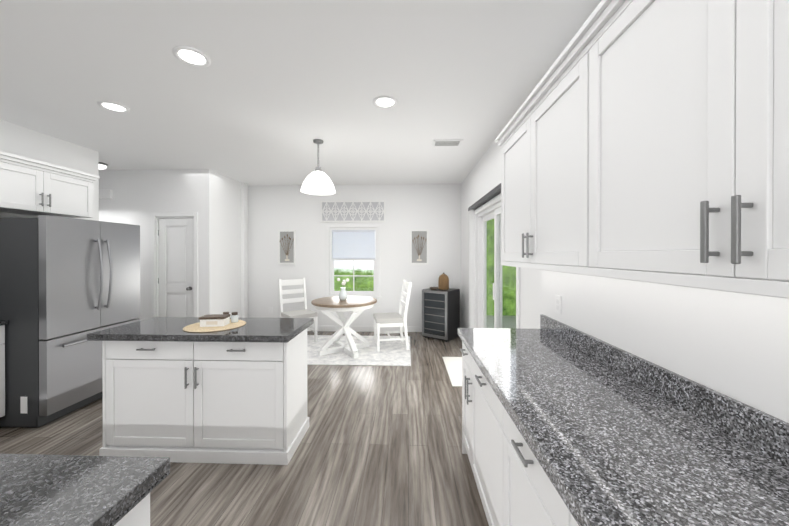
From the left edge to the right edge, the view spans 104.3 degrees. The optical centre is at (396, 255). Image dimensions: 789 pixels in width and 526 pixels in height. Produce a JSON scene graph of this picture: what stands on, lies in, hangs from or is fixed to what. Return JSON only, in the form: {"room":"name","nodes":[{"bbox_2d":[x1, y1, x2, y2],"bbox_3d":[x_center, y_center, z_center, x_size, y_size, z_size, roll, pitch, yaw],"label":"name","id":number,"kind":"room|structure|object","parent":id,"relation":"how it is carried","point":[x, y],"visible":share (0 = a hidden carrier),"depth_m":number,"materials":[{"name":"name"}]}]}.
{"room":"kitchen","nodes":[
{"label":"kitchen","id":0,"kind":"room"},
{"bbox_2d":[0,119,98,220],"bbox_3d":[-4.024,0.072,0.423,0.150,2.780,7.050,0,0,2],"label":"wall","id":1,"kind":"structure","parent":0,"point":[15,139],"depth_m":3.39,"materials":[{"name":"white paint"}]},
{"bbox_2d":[0,151,99,217],"bbox_3d":[-3.635,-0.664,3.022,0.440,0.485,0.996,0,0,2],"label":"upper cabinet","id":2,"kind":"object","parent":1,"relation":"attached to","point":[30,186],"visible":0.98,"depth_m":3.00,"materials":[{"name":"white wood"}]},
{"bbox_2d":[99,169,215,320],"bbox_3d":[-5.010,0.057,4.900,4.230,2.780,0.150,0,0,2],"label":"wall","id":3,"kind":"structure","parent":0,"point":[140,197],"depth_m":4.78,"materials":[{"name":"white paint"}]},
{"bbox_2d":[99,189,112,198],"bbox_3d":[-4.549,-0.952,4.783,0.220,0.140,0.044,0,0,2],"label":"doorbell","id":4,"kind":"object","parent":3,"relation":"attached to","point":[106,194],"visible":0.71,"depth_m":4.76,"materials":[{"name":"white plastic"}]},
{"bbox_2d":[151,212,197,317],"bbox_3d":[-3.449,0.392,4.763,0.744,2.112,0.016,0,0,2],"label":"door frame","id":5,"kind":"structure","parent":3,"relation":"attached to","point":[175,214],"depth_m":4.75,"materials":[{"name":"white wood"}]},
{"bbox_2d":[156,217,193,316],"bbox_3d":[-3.447,0.422,4.820,0.612,2.042,0.197,0,0,2],"label":"pantry door","id":6,"kind":"structure","parent":3,"relation":"in","point":[174,266],"depth_m":4.81,"materials":[{"name":"white wood"}]},
{"bbox_2d":[215,172,247,317],"bbox_3d":[-2.952,0.056,5.399,0.150,2.780,0.990,0,0,2],"label":"wall","id":7,"kind":"structure","parent":0,"point":[228,235],"depth_m":5.26,"materials":[{"name":"white paint"}]},
{"bbox_2d":[241,183,246,317],"bbox_3d":[-3.416,0.054,5.721,1.220,2.780,0.100,0,0,2],"label":"wall","id":8,"kind":"structure","parent":0,"point":[243,250],"depth_m":5.66,"materials":[{"name":"white paint"}]},
{"bbox_2d":[0,331,488,525],"bbox_3d":[-3.093,1.509,1.462,8.600,0.100,9.180,0,0,2],"label":"floor","id":9,"kind":"structure","parent":0,"point":[380,446],"depth_m":2.16,"materials":[{"name":"wood"}]},
{"bbox_2d":[0,324,6,416],"bbox_3d":[-3.580,1.017,2.317,0.600,0.878,0.520,0,0,2],"label":"base cabinet","id":10,"kind":"object","parent":9,"relation":"on","point":[2,326],"depth_m":2.55,"materials":[{"name":"white wood"}]},
{"bbox_2d":[0,320,7,323],"bbox_3d":[-3.585,0.562,1.761,0.628,0.035,1.630,0,0,2],"label":"countertop","id":11,"kind":"structure","parent":10,"relation":"on","point":[1,321],"depth_m":2.54,"materials":[{"name":"grey stone"}]},
{"bbox_2d":[0,215,139,427],"bbox_3d":[-3.311,0.559,3.026,0.956,1.790,0.902,0,0,2],"label":"refrigerator","id":12,"kind":"object","parent":9,"relation":"on","point":[67,285],"visible":0.88,"depth_m":2.66,"materials":[{"name":"grey metal"}]},
{"bbox_2d":[116,482,159,525],"bbox_3d":[-0.963,1.023,0.516,0.618,0.878,0.600,0,0,2],"label":"base cabinet","id":13,"kind":"object","parent":9,"relation":"on","point":[139,515],"depth_m":0.77,"materials":[{"name":"white wood"}]},
{"bbox_2d":[0,454,169,525],"bbox_3d":[-2.282,0.566,0.560,3.316,0.035,0.660,0,0,2],"label":"countertop","id":14,"kind":"structure","parent":13,"relation":"on","point":[36,489],"depth_m":0.73,"materials":[{"name":"grey stone"}]},
{"bbox_2d":[87,321,313,464],"bbox_3d":[-1.428,1.017,2.383,1.404,0.878,0.580,0,0,2],"label":"kitchen island","id":15,"kind":"object","parent":9,"relation":"on","point":[173,391],"depth_m":2.17,"materials":[{"name":"white wood"}]},
{"bbox_2d":[87,317,313,340],"bbox_3d":[-1.428,0.559,2.382,1.404,0.035,0.580,0,0,2],"label":"island countertop","id":16,"kind":"structure","parent":15,"relation":"on","point":[279,328],"depth_m":2.24,"materials":[{"name":"grey stone"}]},
{"bbox_2d":[183,319,245,331],"bbox_3d":[-1.391,0.538,2.360,0.420,0.006,0.420,0,0,2],"label":"placemat","id":17,"kind":"object","parent":16,"relation":"on","point":[195,327],"visible":0.67,"depth_m":2.28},
{"bbox_2d":[199,314,229,326],"bbox_3d":[-1.391,0.499,2.350,0.180,0.072,0.110,0,0,-6],"label":"box","id":18,"kind":"object","parent":16,"relation":"on","point":[214,320],"visible":1,"depth_m":2.30,"materials":[{"name":"white"}]},
{"bbox_2d":[228,312,237,322],"bbox_3d":[-1.297,0.495,2.457,0.051,0.078,0.051,0,0,-10],"label":"spice jar","id":19,"kind":"object","parent":16,"relation":"on","point":[234,317],"depth_m":2.44,"materials":[{"name":"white glass"}]},
{"bbox_2d":[307,335,410,365],"bbox_3d":[-0.782,1.442,4.769,1.990,0.010,1.450,0,0,2],"label":"rug","id":20,"kind":"object","parent":9,"relation":"on","point":[394,353],"visible":0.5,"depth_m":4.45,"materials":[{"name":"white fabric"}]},
{"bbox_2d":[278,278,317,341],"bbox_3d":[-1.653,0.919,5.122,0.460,1.035,0.541,0,0,-40],"label":"chair","id":21,"kind":"object","parent":20,"relation":"on","point":[305,313],"visible":0.6,"depth_m":5.16,"materials":[{"name":"white wood"}]},
{"bbox_2d":[311,296,376,357],"bbox_3d":[-0.782,1.055,4.622,0.970,0.763,0.970,0,0,2],"label":"dining table","id":22,"kind":"object","parent":20,"relation":"on","point":[354,307],"visible":0.98,"depth_m":4.48,"materials":[{"name":"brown wood"}]},
{"bbox_2d":[337,278,348,300],"bbox_3d":[-0.792,0.503,4.594,0.180,0.339,0.166,0,0,2],"label":"vase","id":23,"kind":"object","parent":22,"relation":"on","point":[342,295],"visible":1,"depth_m":4.55,"materials":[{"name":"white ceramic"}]},
{"bbox_2d":[373,280,411,351],"bbox_3d":[-0.075,0.920,4.826,0.541,1.035,0.460,0,0,-10],"label":"chair","id":24,"kind":"object","parent":20,"relation":"on","point":[397,319],"visible":1,"depth_m":4.64,"materials":[{"name":"white wood"}]},
{"bbox_2d":[422,288,459,341],"bbox_3d":[0.765,1.021,5.381,0.500,0.850,0.504,0,0,37],"label":"wine fridge","id":25,"kind":"object","parent":9,"relation":"on","point":[440,314],"visible":1,"depth_m":5.21,"materials":[{"name":"black plastic"}]},
{"bbox_2d":[438,273,448,289],"bbox_3d":[0.825,0.450,5.385,0.184,0.290,0.184,0,0,2],"label":"lantern","id":26,"kind":"object","parent":25,"relation":"on","point":[443,282],"visible":1,"depth_m":5.31,"materials":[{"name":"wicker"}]},
{"bbox_2d":[443,357,461,386],"bbox_3d":[0.863,1.446,3.871,0.460,0.008,0.970,0,0,2],"label":"door mat","id":27,"kind":"object","parent":9,"relation":"on","point":[453,365],"visible":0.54,"depth_m":3.88,"materials":[{"name":"white"}]},
{"bbox_2d":[460,338,465,453],"bbox_3d":[0.776,1.018,2.065,0.600,0.878,0.378,0,0,2],"label":"base cabinet","id":28,"kind":"object","parent":9,"relation":"on","point":[463,350],"depth_m":2.19,"materials":[{"name":"white wood"}]},
{"bbox_2d":[466,350,493,525],"bbox_3d":[0.760,1.019,1.611,0.600,0.878,0.770,0,0,2],"label":"base cabinet","id":29,"kind":"object","parent":9,"relation":"on","point":[479,392],"depth_m":1.70,"materials":[{"name":"white wood"}]},
{"bbox_2d":[494,394,549,525],"bbox_3d":[0.740,1.021,1.022,0.600,0.878,0.649,0,0,2],"label":"base cabinet","id":30,"kind":"object","parent":9,"relation":"on","point":[521,486],"depth_m":1.16,"materials":[{"name":"white wood"}]},
{"bbox_2d":[458,328,788,525],"bbox_3d":[0.707,0.566,0.484,0.628,0.035,3.594,0,0,2],"label":"countertop","id":31,"kind":"structure","parent":30,"relation":"on","point":[618,452],"depth_m":0.88,"materials":[{"name":"grey stone"}]},
{"bbox_2d":[550,482,577,525],"bbox_3d":[0.710,1.024,0.157,0.600,0.878,1.320,0,0,2],"label":"base cabinet","id":32,"kind":"object","parent":9,"relation":"on","point":[560,515],"depth_m":0.82,"materials":[{"name":"white wood"}]},
{"bbox_2d":[0,0,601,185],"bbox_3d":[-3.093,-1.371,1.452,8.600,0.100,9.180,0,0,2],"label":"ceiling","id":33,"kind":"structure","parent":0,"point":[271,92],"depth_m":2.31,"materials":[{"name":"white paint"}]},
{"bbox_2d":[99,162,107,169],"bbox_3d":[-4.311,-1.288,4.436,0.200,0.085,0.200,0,0,2],"label":"light","id":34,"kind":"object","parent":33,"relation":"attached to","point":[102,166],"visible":0.58,"depth_m":4.42,"materials":[{"name":"silver metal"}]},
{"bbox_2d":[97,101,129,112],"bbox_3d":[-2.518,-1.319,2.733,0.214,0.011,0.214,0,0,2],"label":"recessed light","id":35,"kind":"object","parent":33,"relation":"in","point":[113,106],"visible":0.98,"depth_m":2.72,"materials":[{"name":"white"}]},
{"bbox_2d":[172,46,210,67],"bbox_3d":[-1.362,-1.317,2.043,0.214,0.011,0.214,0,0,2],"label":"recessed light","id":36,"kind":"object","parent":33,"relation":"in","point":[190,56],"visible":1,"depth_m":2.03,"materials":[{"name":"white"}]},
{"bbox_2d":[300,139,335,194],"bbox_3d":[-0.909,-1.031,3.559,0.396,0.593,0.396,0,0,2],"label":"pendant light","id":37,"kind":"object","parent":33,"relation":"hanging from","point":[317,181],"visible":1,"depth_m":3.47,"materials":[{"name":"white glass"}]},
{"bbox_2d":[373,96,397,108],"bbox_3d":[-0.100,-1.319,2.649,0.214,0.011,0.214,0,0,2],"label":"recessed light","id":38,"kind":"object","parent":33,"relation":"in","point":[385,102],"visible":1,"depth_m":2.64,"materials":[{"name":"white"}]},
{"bbox_2d":[432,139,462,145],"bbox_3d":[0.594,-1.320,3.606,0.340,0.015,0.180,0,0,2],"label":"ceiling vent","id":39,"kind":"object","parent":33,"relation":"in","point":[456,142],"visible":0.98,"depth_m":3.58,"materials":[{"name":"white metal"}]},
{"bbox_2d":[248,184,460,326],"bbox_3d":[-0.898,0.054,5.899,4.220,2.780,0.150,0,0,2],"label":"wall","id":40,"kind":"structure","parent":0,"point":[435,209],"depth_m":5.82,"materials":[{"name":"white paint"}]},
{"bbox_2d":[278,230,295,264],"bbox_3d":[-2.091,-0.156,5.845,0.340,0.660,0.035,0,0,2],"label":"picture frame","id":41,"kind":"object","parent":40,"relation":"attached to","point":[286,246],"visible":1,"depth_m":5.85,"materials":[{"name":"white"}]},
{"bbox_2d":[325,225,380,300],"bbox_3d":[-0.822,0.139,5.854,1.065,1.440,0.155,0,0,2],"label":"window","id":42,"kind":"structure","parent":40,"relation":"in","point":[353,292],"depth_m":5.82,"materials":[{"name":"white"}]},
{"bbox_2d":[332,230,374,258],"bbox_3d":[-0.823,-0.208,5.838,0.827,0.551,0.024,0,0,2],"label":"window blind","id":43,"kind":"object","parent":42,"relation":"attached to","point":[353,244],"visible":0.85,"depth_m":5.84,"materials":[{"name":"white fabric"}]},
{"bbox_2d":[321,200,385,221],"bbox_3d":[-0.826,-0.831,5.801,1.230,0.410,0.030,0,0,2],"label":"carved panel","id":44,"kind":"object","parent":40,"relation":"attached to","point":[354,211],"visible":1,"depth_m":5.80,"materials":[{"name":"white wood"}]},
{"bbox_2d":[309,326,421,331],"bbox_3d":[-0.827,1.392,5.816,4.068,0.105,0.017,0,0,2],"label":"baseboard","id":45,"kind":"structure","parent":40,"relation":"attached to","point":[370,328],"depth_m":5.80,"materials":[{"name":"white wood"}]},
{"bbox_2d":[410,229,428,264],"bbox_3d":[0.423,-0.156,5.758,0.350,0.660,0.035,0,0,2],"label":"picture frame","id":46,"kind":"object","parent":40,"relation":"attached to","point":[419,246],"visible":1,"depth_m":5.76,"materials":[{"name":"white"}]},
{"bbox_2d":[461,141,788,422],"bbox_3d":[1.129,0.070,1.311,0.150,2.780,9.180,0,0,2],"label":"wall","id":47,"kind":"structure","parent":0,"point":[734,345],"depth_m":1.17,"materials":[{"name":"white paint"}]},
{"bbox_2d":[468,180,500,327],"bbox_3d":[1.095,0.336,3.684,0.078,2.170,2.080,0,0,2],"label":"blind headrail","id":48,"kind":"object","parent":47,"relation":"attached to","point":[491,193],"visible":0.6,"depth_m":4.53,"materials":[{"name":"grey"}]},
{"bbox_2d":[478,202,515,327],"bbox_3d":[1.203,0.426,3.646,0.105,2.042,1.682,0,0,2],"label":"sliding glass door","id":49,"kind":"structure","parent":47,"relation":"in","point":[491,213],"depth_m":3.90,"materials":[{"name":"white"}]},
{"bbox_2d":[474,194,519,328],"bbox_3d":[1.127,0.397,3.648,0.015,2.110,1.810,0,0,2],"label":"door frame","id":50,"kind":"structure","parent":47,"relation":"attached to","point":[490,203],"depth_m":3.34,"materials":[{"name":"white wood"}]},
{"bbox_2d":[499,60,570,267],"bbox_3d":[0.897,-0.374,1.643,0.330,0.835,1.126,0,0,2],"label":"upper cabinet","id":51,"kind":"object","parent":47,"relation":"attached to","point":[536,152],"depth_m":1.57,"materials":[{"name":"white wood"}]},
{"bbox_2d":[555,295,561,313],"bbox_3d":[1.074,0.327,2.044,0.010,0.120,0.080,0,0,2],"label":"electrical outlet","id":52,"kind":"object","parent":47,"relation":"attached to","point":[558,304],"visible":1,"depth_m":2.03,"materials":[{"name":"white plastic"}]},
{"bbox_2d":[538,314,788,465],"bbox_3d":[1.010,0.495,0.473,0.022,0.106,3.594,0,0,2],"label":"backsplash","id":53,"kind":"structure","parent":47,"relation":"attached to","point":[767,433],"depth_m":1.06,"materials":[{"name":"grey stone"}]},
{"bbox_2d":[571,0,788,291],"bbox_3d":[0.862,-0.371,0.627,0.330,0.835,1.153,0,0,2],"label":"upper cabinet","id":54,"kind":"object","parent":47,"relation":"attached to","point":[645,138],"depth_m":0.76,"materials":[{"name":"white wood"}]},
{"label":"outside","id":55,"kind":"structure","parent":0,"visible":0},
{"bbox_2d":[334,232,374,290],"bbox_3d":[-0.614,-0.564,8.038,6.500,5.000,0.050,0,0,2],"label":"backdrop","id":56,"kind":"structure","parent":55,"point":[357,271],"depth_m":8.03,"materials":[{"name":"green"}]},
{"bbox_2d":[487,219,515,327],"bbox_3d":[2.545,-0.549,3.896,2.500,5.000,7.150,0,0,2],"label":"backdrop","id":57,"kind":"structure","parent":55,"point":[508,294],"depth_m":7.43,"materials":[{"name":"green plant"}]}
]}

